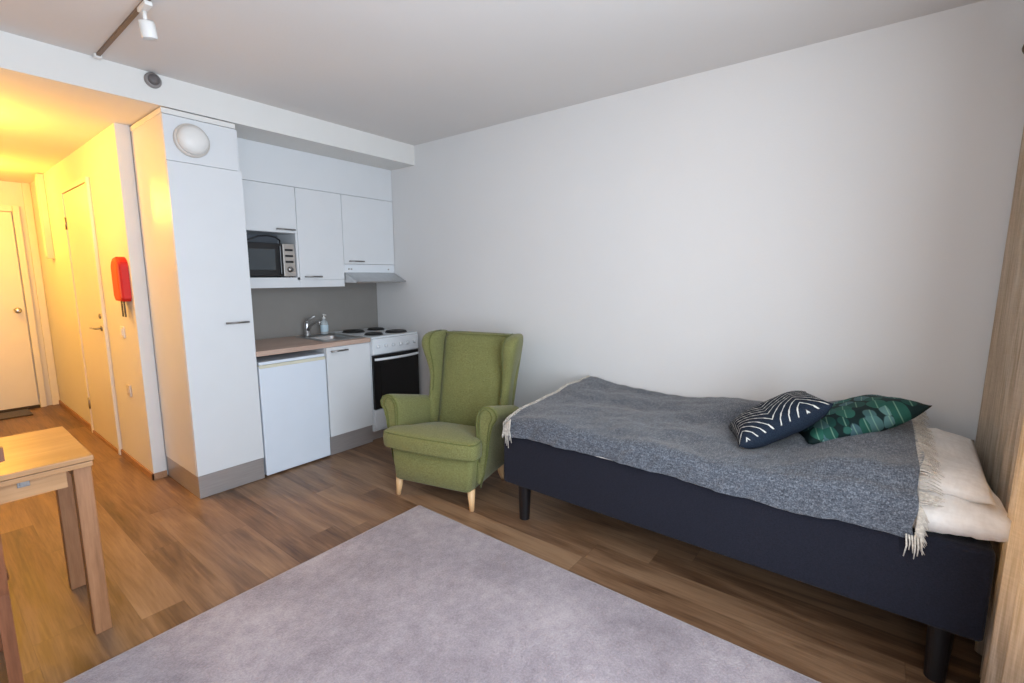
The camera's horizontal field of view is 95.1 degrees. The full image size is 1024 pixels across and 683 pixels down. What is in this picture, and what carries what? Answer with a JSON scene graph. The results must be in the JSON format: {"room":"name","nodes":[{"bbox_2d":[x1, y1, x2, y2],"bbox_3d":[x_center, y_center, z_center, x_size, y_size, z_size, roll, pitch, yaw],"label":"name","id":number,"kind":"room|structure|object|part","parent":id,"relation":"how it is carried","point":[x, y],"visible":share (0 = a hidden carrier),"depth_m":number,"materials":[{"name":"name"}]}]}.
{"room":"studio apartment","nodes":[
{"label":"studio apartment","id":0,"kind":"room"},
{"bbox_2d":[0,181,51,404],"bbox_3d":[-5.447,-0.416,4.623,0.100,2.362,1.350,6,10,37],"label":"wall","id":1,"kind":"structure","parent":0,"point":[11,194],"depth_m":4.93,"materials":[{"name":"paint"}]},
{"bbox_2d":[0,205,46,412],"bbox_3d":[-5.370,-0.285,4.565,0.112,2.120,1.005,6,10,37],"label":"door","id":2,"kind":"structure","parent":1,"relation":"in","point":[18,389],"depth_m":4.88,"materials":[{"name":"paint"}]},
{"bbox_3d":[-5.124,-0.322,4.856,0.083,0.060,0.060,6,10,37],"label":"knob","id":3,"kind":"part","parent":2,"relation":"part of","materials":[{"name":"metal"}]},
{"bbox_2d":[21,183,59,404],"bbox_3d":[-5.049,-0.473,5.025,0.030,2.362,0.060,6,10,37],"label":"trim","id":4,"kind":"structure","parent":1,"relation":"attached to","point":[26,192],"depth_m":5.01,"materials":[{"name":"paint"}]},
{"bbox_2d":[30,123,166,473],"bbox_3d":[-3.747,-0.346,4.113,3.217,2.362,0.077,6,10,37],"label":"wall","id":5,"kind":"structure","parent":0,"point":[106,159],"depth_m":3.38,"materials":[{"name":"paint"}]},
{"bbox_2d":[35,173,54,258],"bbox_3d":[-4.458,-1.188,4.467,0.100,0.783,0.053,6,10,37],"label":"housing","id":6,"kind":"object","parent":5,"relation":"attached to","point":[39,178],"visible":1,"depth_m":4.44,"materials":[{"name":"beige plastic"}]},
{"bbox_3d":[-4.473,-1.179,4.449,0.080,0.730,0.004,6,10,37],"label":"lid","id":7,"kind":"part","parent":6,"relation":"part of","materials":[{"name":"white plastic"}]},
{"bbox_2d":[59,400,90,429],"bbox_3d":[-4.431,0.736,4.746,1.510,0.045,0.012,6,10,37],"label":"baseboard","id":8,"kind":"structure","parent":5,"relation":"attached to","point":[61,403],"depth_m":4.69,"materials":[{"name":"brown wood"}]},
{"bbox_2d":[60,176,121,454],"bbox_3d":[-3.476,-0.189,3.834,0.900,2.130,0.063,6,10,37],"label":"door","id":9,"kind":"structure","parent":5,"relation":"in","point":[76,199],"depth_m":3.80,"materials":[{"name":"paint"}]},
{"bbox_3d":[-3.254,-0.105,3.664,0.162,0.043,0.051,6,10,37],"label":"handle","id":10,"kind":"part","parent":9,"relation":"part of","materials":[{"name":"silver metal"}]},
{"bbox_2d":[111,257,131,316],"bbox_3d":[-2.615,-0.364,3.135,0.164,0.400,0.061,6,10,37],"label":"blanket","id":11,"kind":"object","parent":5,"relation":"attached to","point":[119,265],"visible":1,"depth_m":3.09,"materials":[{"name":"red plastic"}]},
{"bbox_2d":[120,326,125,337],"bbox_3d":[-2.770,-0.068,3.328,0.080,0.080,0.016,6,10,37],"label":"light switch","id":12,"kind":"object","parent":5,"relation":"attached to","point":[122,329],"visible":1,"depth_m":3.31,"materials":[{"name":"white plastic"}]},
{"bbox_2d":[126,384,131,396],"bbox_3d":[-2.775,0.355,3.393,0.084,0.084,0.014,6,10,37],"label":"wall socket","id":13,"kind":"object","parent":5,"relation":"attached to","point":[128,387],"visible":1,"depth_m":3.37,"materials":[{"name":"beige plastic"}]},
{"bbox_2d":[121,449,153,479],"bbox_3d":[-2.800,0.911,3.493,0.779,0.045,0.012,6,10,37],"label":"baseboard","id":14,"kind":"structure","parent":5,"relation":"attached to","point":[126,455],"depth_m":3.46,"materials":[{"name":"brown wood"}]},
{"bbox_2d":[0,31,414,183],"bbox_3d":[-3.443,-1.645,3.921,3.910,0.264,3.620,6,10,37],"label":"ceiling","id":15,"kind":"structure","parent":0,"point":[54,100],"depth_m":2.86,"materials":[{"name":"paint"}]},
{"bbox_2d":[144,72,161,88],"bbox_3d":[-1.984,-1.449,2.594,0.038,0.080,0.080,6,10,37],"label":"valve","id":16,"kind":"object","parent":15,"relation":"attached to","point":[151,79],"visible":1,"depth_m":2.58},
{"bbox_2d":[129,127,318,474],"bbox_3d":[-1.943,-0.323,3.937,0.100,2.362,1.850,6,10,37],"label":"wall","id":17,"kind":"structure","parent":0,"point":[129,127],"depth_m":3.19,"materials":[{"name":"paint"}]},
{"bbox_2d":[152,470,167,479],"bbox_3d":[-2.474,0.939,3.290,0.012,0.045,0.087,6,10,37],"label":"baseboard","id":18,"kind":"structure","parent":17,"relation":"attached to","point":[158,475],"depth_m":3.29,"materials":[{"name":"brown wood"}]},
{"bbox_2d":[242,180,299,287],"bbox_3d":[-1.931,-0.789,3.526,0.329,0.765,0.515,6,10,37],"label":"upper cabinet","id":19,"kind":"object","parent":17,"relation":"attached to","point":[269,208],"visible":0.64,"depth_m":3.51,"materials":[{"name":"white laminate"}]},
{"bbox_3d":[-1.835,-0.984,3.423,0.017,0.347,0.512,6,10,37],"label":"door","id":20,"kind":"part","parent":19,"relation":"part of","materials":[{"name":"white laminate"}]},
{"bbox_2d":[247,235,295,276],"bbox_3d":[-1.933,-0.645,3.547,0.270,0.318,0.472,6,10,37],"label":"microwave","id":21,"kind":"object","parent":19,"relation":"in","point":[265,259],"visible":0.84,"depth_m":3.52,"materials":[{"name":"black plastic"}]},
{"bbox_3d":[-1.877,-0.604,3.449,0.017,0.249,0.378,6,10,37],"label":"door","id":22,"kind":"part","parent":21,"relation":"part of","materials":[{"name":"black glass"}]},
{"bbox_3d":[-1.759,-0.621,3.569,0.018,0.216,0.017,6,10,37],"label":"handle","id":23,"kind":"part","parent":21,"relation":"part of","materials":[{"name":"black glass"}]},
{"bbox_3d":[-1.731,-0.630,3.634,0.019,0.249,0.092,6,10,37],"label":"control panel","id":24,"kind":"part","parent":21,"relation":"part of","materials":[{"name":"silver metal"}]},
{"bbox_3d":[-1.942,-0.441,3.583,0.277,0.059,0.515,6,10,37],"label":"light rail","id":25,"kind":"part","parent":19,"relation":"part of","materials":[{"name":"white laminate"}]},
{"bbox_3d":[-1.717,-0.851,3.554,0.035,0.011,0.145,6,10,37],"label":"handle","id":26,"kind":"part","parent":19,"relation":"part of","materials":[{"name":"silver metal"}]},
{"bbox_2d":[237,138,391,201],"bbox_3d":[-1.554,-1.348,3.744,0.018,0.276,1.442,6,10,37],"label":"filler panel","id":27,"kind":"object","parent":19,"relation":"on","point":[258,161],"visible":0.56,"depth_m":3.69,"materials":[{"name":"white laminate"}]},
{"bbox_2d":[251,283,377,339],"bbox_3d":[-1.776,-0.359,4.059,0.008,0.600,1.442,6,10,37],"label":"backsplash","id":28,"kind":"structure","parent":17,"relation":"attached to","point":[277,312],"depth_m":4.10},
{"bbox_2d":[294,187,344,286],"bbox_3d":[-1.652,-0.840,3.882,0.329,0.765,0.394,6,10,37],"label":"upper cabinet","id":29,"kind":"object","parent":17,"relation":"attached to","point":[318,213],"visible":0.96,"depth_m":3.79,"materials":[{"name":"white laminate"}]},
{"bbox_3d":[-1.662,-0.491,3.940,0.277,0.059,0.394,6,10,37],"label":"light rail","id":30,"kind":"part","parent":29,"relation":"part of","materials":[{"name":"white laminate"}]},
{"bbox_2d":[340,194,393,264],"bbox_3d":[-1.368,-0.985,4.231,0.329,0.575,0.529,6,10,37],"label":"upper cabinet","id":31,"kind":"object","parent":17,"relation":"attached to","point":[367,224],"visible":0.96,"depth_m":4.13,"materials":[{"name":"white laminate"}]},
{"bbox_2d":[0,404,981,682],"bbox_3d":[-1.900,1.040,3.092,7.810,0.100,3.620,6,10,37],"label":"floor","id":32,"kind":"structure","parent":0,"point":[172,555],"depth_m":2.35,"materials":[{"name":"brown wood"}]},
{"bbox_2d":[0,446,23,682],"bbox_3d":[-1.848,0.756,1.397,0.649,0.935,0.493,6,10,37],"label":"dining chair","id":33,"kind":"object","parent":32,"relation":"on","point":[8,639],"visible":1,"depth_m":1.44,"materials":[{"name":"brown wood"}]},
{"bbox_3d":[-1.611,0.353,1.154,0.048,0.070,0.493,6,10,37],"label":"rail","id":34,"kind":"part","parent":33,"relation":"part of","materials":[{"name":"brown wood"}]},
{"bbox_3d":[-1.524,0.757,1.401,0.118,0.930,0.030,6,10,37],"label":"leg","id":35,"kind":"part","parent":33,"relation":"part of","materials":[{"name":"brown wood"}]},
{"bbox_2d":[0,409,32,419],"bbox_3d":[-5.254,0.775,4.587,0.310,0.011,0.765,6,10,37],"label":"doormat","id":36,"kind":"object","parent":32,"relation":"on","point":[25,412],"visible":1,"depth_m":4.77,"materials":[{"name":"fabric"}]},
{"bbox_2d":[0,426,111,634],"bbox_3d":[-2.082,0.821,1.645,0.562,0.738,0.899,6,10,37],"label":"dining table","id":37,"kind":"object","parent":32,"relation":"on","point":[47,460],"visible":1,"depth_m":1.82,"materials":[{"name":"brown wood"}]},
{"bbox_3d":[-1.998,0.776,2.107,0.055,0.696,0.052,6,10,37],"label":"leg","id":38,"kind":"part","parent":37,"relation":"part of","materials":[{"name":"brown wood"}]},
{"bbox_3d":[-1.653,0.814,1.842,0.055,0.696,0.052,6,10,37],"label":"leg","id":39,"kind":"part","parent":37,"relation":"part of","materials":[{"name":"brown wood"}]},
{"bbox_2d":[130,107,264,498],"bbox_3d":[-2.078,-0.208,3.136,0.624,2.350,0.411,6,10,37],"label":"tall cabinet","id":40,"kind":"object","parent":32,"relation":"on","point":[192,210],"visible":0.95,"depth_m":2.96,"materials":[{"name":"white laminate"}]},
{"bbox_3d":[-2.097,-1.357,2.976,0.594,0.029,0.391,6,10,37],"label":"cornice","id":41,"kind":"part","parent":40,"relation":"part of","materials":[{"name":"paint"}]},
{"bbox_2d":[173,123,209,157],"bbox_3d":[-1.873,-1.185,2.756,0.072,0.188,0.188,6,10,37],"label":"wall lamp","id":42,"kind":"object","parent":40,"relation":"attached to","point":[192,141],"visible":1,"depth_m":2.73,"materials":[{"name":"beige plastic"}]},
{"bbox_3d":[-1.873,-1.192,2.826,0.015,0.252,0.384,6,10,37],"label":"panel","id":43,"kind":"part","parent":40,"relation":"part of","materials":[{"name":"white laminate"}]},
{"bbox_3d":[-1.864,-0.117,2.985,0.018,1.916,0.406,6,10,37],"label":"door","id":44,"kind":"part","parent":40,"relation":"part of","materials":[{"name":"white laminate"}]},
{"bbox_3d":[-1.785,-0.123,3.045,0.035,0.011,0.140,6,10,37],"label":"handle","id":45,"kind":"part","parent":40,"relation":"part of","materials":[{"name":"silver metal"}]},
{"bbox_2d":[256,350,330,475],"bbox_3d":[-1.805,0.500,3.612,0.597,0.821,0.492,6,10,37],"label":"refrigerator","id":46,"kind":"object","parent":32,"relation":"on","point":[292,386],"visible":0.62,"depth_m":3.41,"materials":[{"name":"white metal"}]},
{"bbox_3d":[-1.809,0.104,3.559,0.588,0.021,0.484,6,10,37],"label":"panel","id":47,"kind":"part","parent":46,"relation":"part of","materials":[{"name":"white plastic"}]},
{"bbox_3d":[-1.591,0.149,3.394,0.053,0.022,0.488,6,10,37],"label":"grip trim","id":48,"kind":"part","parent":46,"relation":"part of","materials":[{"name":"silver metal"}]},
{"bbox_2d":[307,339,372,454],"bbox_3d":[-1.524,0.430,3.959,0.639,0.859,0.394,6,10,37],"label":"base cabinet","id":49,"kind":"object","parent":32,"relation":"on","point":[348,367],"visible":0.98,"depth_m":3.77,"materials":[{"name":"white laminate"}]},
{"bbox_2d":[255,332,369,356],"bbox_3d":[-1.692,0.011,3.704,0.618,0.034,0.906,6,10,37],"label":"countertop","id":50,"kind":"structure","parent":49,"relation":"on","point":[264,347],"depth_m":3.55,"materials":[{"name":"laminate"}]},
{"bbox_2d":[304,315,320,335],"bbox_3d":[-1.671,-0.130,3.923,0.198,0.174,0.052,5,9,30],"label":"faucet","id":51,"kind":"object","parent":50,"relation":"on","point":[307,326],"visible":1,"depth_m":3.94,"materials":[{"name":"metal"}]},
{"bbox_3d":[-1.657,-0.131,3.916,0.168,0.096,0.028,4,9,28],"label":"spout","id":52,"kind":"part","parent":51,"relation":"part of","materials":[{"name":"metal"}]},
{"bbox_2d":[296,333,361,341],"bbox_3d":[-1.526,0.029,3.919,0.485,0.140,0.355,6,10,37],"label":"sink","id":53,"kind":"object","parent":50,"relation":"in","point":[318,337],"visible":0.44,"depth_m":4.00,"materials":[{"name":"metal"}]},
{"bbox_2d":[320,314,328,333],"bbox_3d":[-1.634,-0.152,4.077,0.068,0.174,0.066,6,10,37],"label":"soap bottle","id":54,"kind":"object","parent":53,"relation":"on","point":[324,329],"visible":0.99,"depth_m":4.06,"materials":[{"name":"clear plastic"}]},
{"bbox_3d":[-1.306,0.378,3.781,0.018,0.707,0.390,6,10,37],"label":"door","id":55,"kind":"part","parent":49,"relation":"part of","materials":[{"name":"white laminate"}]},
{"bbox_2d":[330,327,418,439],"bbox_3d":[-1.232,0.354,4.291,0.677,0.918,0.492,6,10,37],"label":"stove","id":56,"kind":"object","parent":32,"relation":"on","point":[394,364],"visible":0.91,"depth_m":4.06,"materials":[{"name":"white metal"}]},
{"bbox_3d":[-1.433,-0.094,4.234,0.196,0.016,0.196,6,10,37],"label":"burner","id":57,"kind":"part","parent":56,"relation":"part of","materials":[{"name":"metal"}]},
{"bbox_2d":[330,328,416,338],"bbox_3d":[-1.254,-0.079,4.247,0.622,0.016,0.492,6,10,37],"label":"cooktop","id":58,"kind":"object","parent":56,"relation":"in","point":[372,333],"depth_m":4.15,"materials":[{"name":"white metal"}]},
{"bbox_3d":[-1.196,-0.068,4.052,0.160,0.016,0.160,6,10,37],"label":"burner","id":59,"kind":"part","parent":56,"relation":"part of","materials":[{"name":"metal"}]},
{"bbox_3d":[-1.286,-0.120,4.422,0.160,0.016,0.160,6,10,37],"label":"burner","id":60,"kind":"part","parent":56,"relation":"part of","materials":[{"name":"metal"}]},
{"bbox_3d":[-1.014,0.633,4.160,0.023,0.155,0.486,6,10,37],"label":"drawer","id":61,"kind":"part","parent":56,"relation":"part of","materials":[{"name":"white metal"}]},
{"bbox_3d":[-1.012,0.021,4.072,0.029,0.132,0.490,6,10,37],"label":"control panel","id":62,"kind":"part","parent":56,"relation":"part of","materials":[{"name":"white metal"}]},
{"bbox_3d":[-1.013,0.323,4.115,0.027,0.463,0.486,6,10,37],"label":"oven door","id":63,"kind":"part","parent":56,"relation":"part of","materials":[{"name":"black glass"}]},
{"bbox_3d":[-1.049,-0.095,4.240,0.196,0.016,0.196,6,10,37],"label":"burner","id":64,"kind":"part","parent":56,"relation":"part of","materials":[{"name":"metal"}]},
{"bbox_3d":[-0.985,0.129,4.066,0.051,0.021,0.474,6,10,37],"label":"handle","id":65,"kind":"part","parent":56,"relation":"part of","materials":[{"name":"silver metal"}]},
{"bbox_2d":[63,505,820,682],"bbox_3d":[-0.353,1.237,1.276,2.340,0.012,2.302,6,10,37],"label":"area rug","id":66,"kind":"object","parent":32,"relation":"on","point":[421,595],"visible":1,"depth_m":1.86,"materials":[{"name":"grey carpet"}]},
{"bbox_2d":[380,330,522,511],"bbox_3d":[-0.368,0.469,3.144,0.846,1.024,0.790,3,9,24],"label":"armchair","id":67,"kind":"object","parent":32,"relation":"on","point":[449,437],"visible":0.94,"depth_m":3.08,"materials":[{"name":"green fabric"}]},
{"bbox_3d":[-0.726,0.929,3.043,0.050,0.134,0.050,3,9,24],"label":"leg","id":68,"kind":"part","parent":67,"relation":"part of","materials":[{"name":"brown wood"}]},
{"bbox_3d":[-0.700,0.564,3.265,0.148,0.501,0.456,4,9,25],"label":"armrest","id":69,"kind":"part","parent":67,"relation":"part of","materials":[{"name":"green fabric"}]},
{"bbox_2d":[383,422,481,460],"bbox_3d":[-0.418,0.630,3.051,0.674,0.211,0.544,3,9,24],"label":"seat cushion","id":70,"kind":"object","parent":67,"relation":"on","point":[407,441],"depth_m":2.85,"materials":[{"name":"green fabric"}]},
{"bbox_3d":[-0.389,0.753,3.135,0.584,0.208,0.572,3,9,24],"label":"seat","id":71,"kind":"part","parent":67,"relation":"part of","materials":[{"name":"green fabric"}]},
{"bbox_3d":[-0.246,0.958,2.834,0.050,0.134,0.050,3,9,24],"label":"leg","id":72,"kind":"part","parent":67,"relation":"part of","materials":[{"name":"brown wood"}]},
{"bbox_3d":[-0.263,0.275,3.357,0.510,0.678,0.271,3,9,24],"label":"backrest","id":73,"kind":"part","parent":67,"relation":"part of","materials":[{"name":"green fabric"}]},
{"bbox_3d":[-0.065,0.602,2.988,0.148,0.501,0.456,3,9,23],"label":"armrest","id":74,"kind":"part","parent":67,"relation":"part of","materials":[{"name":"green fabric"}]},
{"bbox_3d":[-0.078,0.900,3.255,0.050,0.138,0.068,3,9,24],"label":"leg","id":75,"kind":"part","parent":67,"relation":"part of","materials":[{"name":"brown wood"}]},
{"bbox_2d":[504,435,995,682],"bbox_3d":[0.980,0.766,2.378,1.918,0.636,0.904,6,10,37],"label":"bed","id":76,"kind":"object","parent":32,"relation":"on","point":[947,589],"visible":0.47,"depth_m":1.75,"materials":[{"name":"blue fabric"}]},
{"bbox_3d":[0.074,0.903,2.731,0.076,0.267,0.076,6,10,37],"label":"leg","id":77,"kind":"part","parent":76,"relation":"part of","materials":[{"name":"black plastic"}]},
{"bbox_2d":[502,375,944,558],"bbox_3d":[0.928,0.426,2.346,1.764,0.337,0.940,6,10,37],"label":"throw blanket","id":78,"kind":"object","parent":76,"relation":"on","point":[868,480],"visible":0.86,"depth_m":1.91,"materials":[{"name":"grey fabric"}]},
{"bbox_2d":[729,391,833,448],"bbox_3d":[1.163,0.339,2.077,0.330,0.260,0.411,3,8,18],"label":"cushion","id":79,"kind":"object","parent":78,"relation":"on","point":[784,415],"visible":1,"depth_m":1.94,"materials":[{"name":"blue fabric"}]},
{"bbox_2d":[798,394,931,444],"bbox_3d":[1.463,0.340,2.053,0.410,0.268,0.476,2,8,17],"label":"cushion","id":80,"kind":"object","parent":78,"relation":"on","point":[862,414],"visible":0.67,"depth_m":1.88,"materials":[{"name":"green fabric"}]},
{"bbox_3d":[1.494,1.056,1.640,0.076,0.267,0.076,6,10,37],"label":"leg","id":81,"kind":"part","parent":76,"relation":"part of","materials":[{"name":"black plastic"}]},
{"bbox_2d":[913,485,1010,541],"bbox_3d":[1.578,0.536,1.841,0.440,0.194,0.870,6,8,36],"label":"pillow","id":82,"kind":"object","parent":76,"relation":"on","point":[960,517],"visible":0.19,"depth_m":1.47,"materials":[{"name":"white fabric"}]},
{"bbox_2d":[917,428,995,504],"bbox_3d":[1.587,0.445,1.856,0.400,0.140,0.760,7,11,40],"label":"pillow","id":83,"kind":"object","parent":82,"relation":"on","point":[957,455],"visible":0.41,"depth_m":1.61,"materials":[{"name":"white fabric"}]},
{"bbox_2d":[0,0,983,145],"bbox_3d":[-0.357,-1.395,1.539,3.900,0.100,3.620,6,10,37],"label":"ceiling","id":84,"kind":"structure","parent":0,"point":[412,72],"depth_m":2.25,"materials":[{"name":"paint"}]},
{"bbox_2d":[93,0,150,59],"bbox_3d":[-1.266,-1.361,1.737,2.170,0.020,0.032,6,10,37],"label":"ceiling track","id":85,"kind":"object","parent":84,"relation":"attached to","point":[134,13],"visible":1,"depth_m":2.16,"materials":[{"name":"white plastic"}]},
{"bbox_2d":[137,0,157,40],"bbox_3d":[-1.507,-1.326,1.946,0.108,0.122,0.066,6,10,37],"label":"track spotlight","id":86,"kind":"object","parent":85,"relation":"attached to","point":[147,27],"visible":1,"depth_m":1.94,"materials":[{"name":"white plastic"}]},
{"bbox_3d":[-1.520,-1.344,1.942,0.016,0.045,0.025,-3,9,-21],"label":"arm","id":87,"kind":"part","parent":86,"relation":"part of","materials":[{"name":"white plastic"}]},
{"bbox_2d":[376,0,1023,441],"bbox_3d":[0.439,-0.321,3.317,4.617,2.526,0.100,6,10,37],"label":"wall","id":88,"kind":"structure","parent":0,"point":[828,220],"depth_m":2.53,"materials":[{"name":"paint"}]},
{"bbox_2d":[344,264,405,282],"bbox_3d":[-1.310,-0.613,4.238,0.450,0.160,0.528,6,10,37],"label":"extractor hood","id":89,"kind":"object","parent":88,"relation":"attached to","point":[353,273],"visible":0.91,"depth_m":4.14,"materials":[{"name":"white metal"}]},
{"bbox_3d":[-1.378,-0.664,4.284,0.279,0.071,0.528,6,10,37],"label":"panel","id":90,"kind":"part","parent":89,"relation":"part of","materials":[{"name":"white metal"}]},
{"bbox_2d":[345,282,399,282],"bbox_3d":[-1.316,-0.537,4.249,0.380,0.006,0.455,6,10,37],"label":"grille","id":91,"kind":"object","parent":89,"relation":"attached to","point":[345,282],"depth_m":4.09,"materials":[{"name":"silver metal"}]},
{"bbox_3d":[1.027,-0.981,0.532,0.060,0.059,3.389,6,10,37],"label":"rail","id":92,"kind":"object","parent":88,"relation":"attached to","visible":0},
{"bbox_2d":[974,127,1023,682],"bbox_3d":[1.649,0.052,1.473,0.097,2.270,1.363,7,10,40],"label":"curtain","id":93,"kind":"object","parent":92,"relation":"hanging from","point":[999,443],"visible":0.77,"depth_m":1.66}
]}

